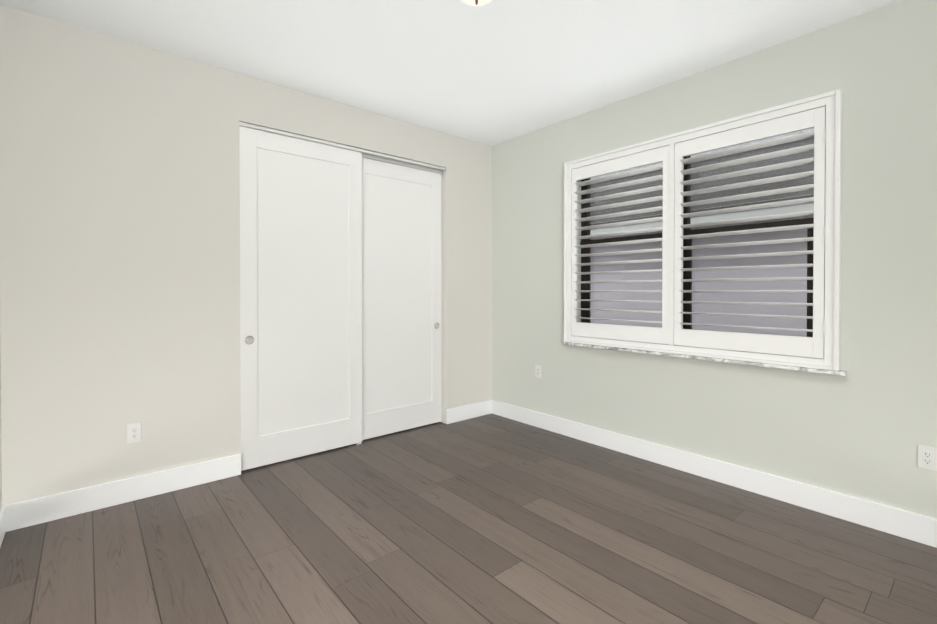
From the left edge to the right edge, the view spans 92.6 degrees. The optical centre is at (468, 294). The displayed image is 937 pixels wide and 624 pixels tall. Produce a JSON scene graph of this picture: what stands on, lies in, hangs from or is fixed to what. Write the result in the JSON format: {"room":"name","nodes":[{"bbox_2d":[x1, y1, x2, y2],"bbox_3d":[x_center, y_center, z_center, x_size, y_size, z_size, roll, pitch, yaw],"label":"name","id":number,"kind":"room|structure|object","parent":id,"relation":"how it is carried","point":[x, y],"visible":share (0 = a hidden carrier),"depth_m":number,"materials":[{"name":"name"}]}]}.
{"room":"empty bedroom","nodes":[
{"label":"empty bedroom","id":0,"kind":"room"},
{"bbox_2d":[0,327,1,509],"bbox_3d":[-1.284,-0.120,0.863,0.150,2.740,3.950,0,1,-40],"label":"wall","id":1,"kind":"structure","parent":0,"point":[0,433],"depth_m":2.31,"materials":[{"name":"beige paint"}]},
{"bbox_2d":[0,503,11,547],"bbox_3d":[-1.231,1.179,0.939,0.014,0.140,3.680,0,1,-40],"label":"baseboard","id":2,"kind":"structure","parent":1,"relation":"attached to","point":[6,510],"depth_m":2.33,"materials":[{"name":"white wood"}]},
{"bbox_2d":[0,5,491,505],"bbox_3d":[-1.135,-0.143,3.507,3.510,2.740,0.120,0,1,-40],"label":"wall","id":3,"kind":"structure","parent":0,"point":[119,239],"depth_m":2.68,"materials":[{"name":"beige paint"}]},
{"bbox_2d":[12,454,240,529],"bbox_3d":[-1.981,1.164,2.708,1.110,0.140,0.014,0,1,-40],"label":"baseboard","id":4,"kind":"structure","parent":3,"relation":"attached to","point":[26,513],"depth_m":2.64,"materials":[{"name":"white wood"}]},
{"bbox_2d":[127,422,141,443],"bbox_3d":[-2.006,0.829,2.688,0.070,0.115,0.008,0,1,-40],"label":"outlet","id":5,"kind":"object","parent":3,"relation":"attached to","point":[134,432],"visible":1,"depth_m":2.69,"materials":[{"name":"white plastic"}]},
{"bbox_2d":[239,126,361,470],"bbox_3d":[-1.234,0.026,3.395,0.919,2.380,0.038,0,1,-40],"label":"closet door","id":6,"kind":"structure","parent":3,"relation":"in","point":[300,297],"depth_m":3.35,"materials":[{"name":"white wood"}]},
{"bbox_2d":[239,122,444,173],"bbox_3d":[-0.925,-1.168,3.677,1.776,0.049,0.092,0,1,-40],"label":"track rail","id":7,"kind":"object","parent":3,"relation":"attached to","point":[376,156],"visible":0.58,"depth_m":3.75,"materials":[{"name":"silver metal"}]},
{"bbox_2d":[362,158,441,439],"bbox_3d":[-0.613,0.034,3.979,0.914,2.354,0.038,0,1,-40],"label":"closet door","id":8,"kind":"structure","parent":3,"relation":"in","point":[401,298],"depth_m":3.98,"materials":[{"name":"white wood"}]},
{"bbox_2d":[446,400,491,423],"bbox_3d":[0.008,1.149,4.406,0.560,0.140,0.014,0,1,-40],"label":"baseboard","id":9,"kind":"structure","parent":3,"relation":"attached to","point":[465,412],"depth_m":4.39,"materials":[{"name":"white wood"}]},
{"bbox_2d":[0,0,899,145],"bbox_3d":[-0.080,-1.562,2.259,4.310,0.120,5.030,0,1,-40],"label":"ceiling","id":10,"kind":"structure","parent":0,"point":[493,72],"depth_m":2.67,"materials":[{"name":"white paint"}]},
{"bbox_2d":[461,0,491,5],"bbox_3d":[0.038,-1.432,2.103,0.260,0.137,0.260,0,1,-40],"label":"lamp","id":11,"kind":"object","parent":10,"relation":"attached to","point":[476,2],"visible":1,"depth_m":2.13,"materials":[{"name":"white glass"}]},
{"bbox_2d":[0,413,936,623],"bbox_3d":[-0.080,1.267,2.283,4.310,0.060,5.030,0,1,-40],"label":"floor","id":12,"kind":"structure","parent":0,"point":[491,518],"depth_m":2.17,"materials":[{"name":"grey wood"}]},
{"bbox_2d":[492,0,936,518],"bbox_3d":[1.520,-0.141,3.255,0.200,2.740,3.950,0,1,-40],"label":"wall","id":13,"kind":"structure","parent":0,"point":[865,427],"depth_m":2.61,"materials":[{"name":"pale sage green paint"}]},
{"bbox_2d":[535,365,540,377],"bbox_3d":[0.643,0.706,4.129,0.008,0.115,0.070,0,1,-40],"label":"outlet","id":14,"kind":"object","parent":13,"relation":"attached to","point":[538,371],"visible":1,"depth_m":4.12,"materials":[{"name":"white plastic"}]},
{"bbox_2d":[580,128,813,336],"bbox_3d":[1.536,-0.341,3.240,0.062,1.460,1.690,0,1,-40],"label":"window unit","id":15,"kind":"structure","parent":13,"relation":"in","point":[687,318],"depth_m":3.15,"materials":[{"name":"grey glass"}]},
{"bbox_2d":[564,89,841,370],"bbox_3d":[1.441,-0.358,3.159,0.088,1.535,1.850,0,1,-40],"label":"window shutters","id":16,"kind":"object","parent":13,"relation":"in","point":[821,114],"depth_m":2.91,"materials":[{"name":"white wood"}]},
{"bbox_2d":[561,341,846,375],"bbox_3d":[1.434,0.421,3.160,0.058,0.021,1.906,0,1,-40],"label":"window sill","id":17,"kind":"structure","parent":13,"relation":"attached to","point":[833,372],"depth_m":2.89,"materials":[{"name":"stone"}]},
{"bbox_2d":[492,400,936,547],"bbox_3d":[1.428,1.159,3.208,0.014,0.140,3.680,0,1,-40],"label":"baseboard","id":18,"kind":"structure","parent":13,"relation":"attached to","point":[916,527],"depth_m":2.79,"materials":[{"name":"white wood"}]},
{"bbox_2d":[918,445,936,470],"bbox_3d":[2.274,0.808,2.218,0.008,0.115,0.070,0,1,-40],"label":"outlet","id":19,"kind":"object","parent":13,"relation":"attached to","point":[927,457],"visible":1,"depth_m":2.22,"materials":[{"name":"white plastic"}]},
{"label":"outside","id":20,"kind":"structure","parent":0,"visible":0},
{"bbox_3d":[3.928,1.619,7.264,8.650,0.050,24.000,0,1,-40],"label":"ground","id":21,"kind":"structure","parent":20,"visible":0},
{"bbox_2d":[590,129,813,336],"bbox_3d":[4.518,-0.790,7.746,4.600,4.760,24.000,0,1,-40],"label":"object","id":22,"kind":"object","parent":21,"relation":"on","point":[727,274],"depth_m":6.30,"materials":[{"name":"grey paint"}]}
]}

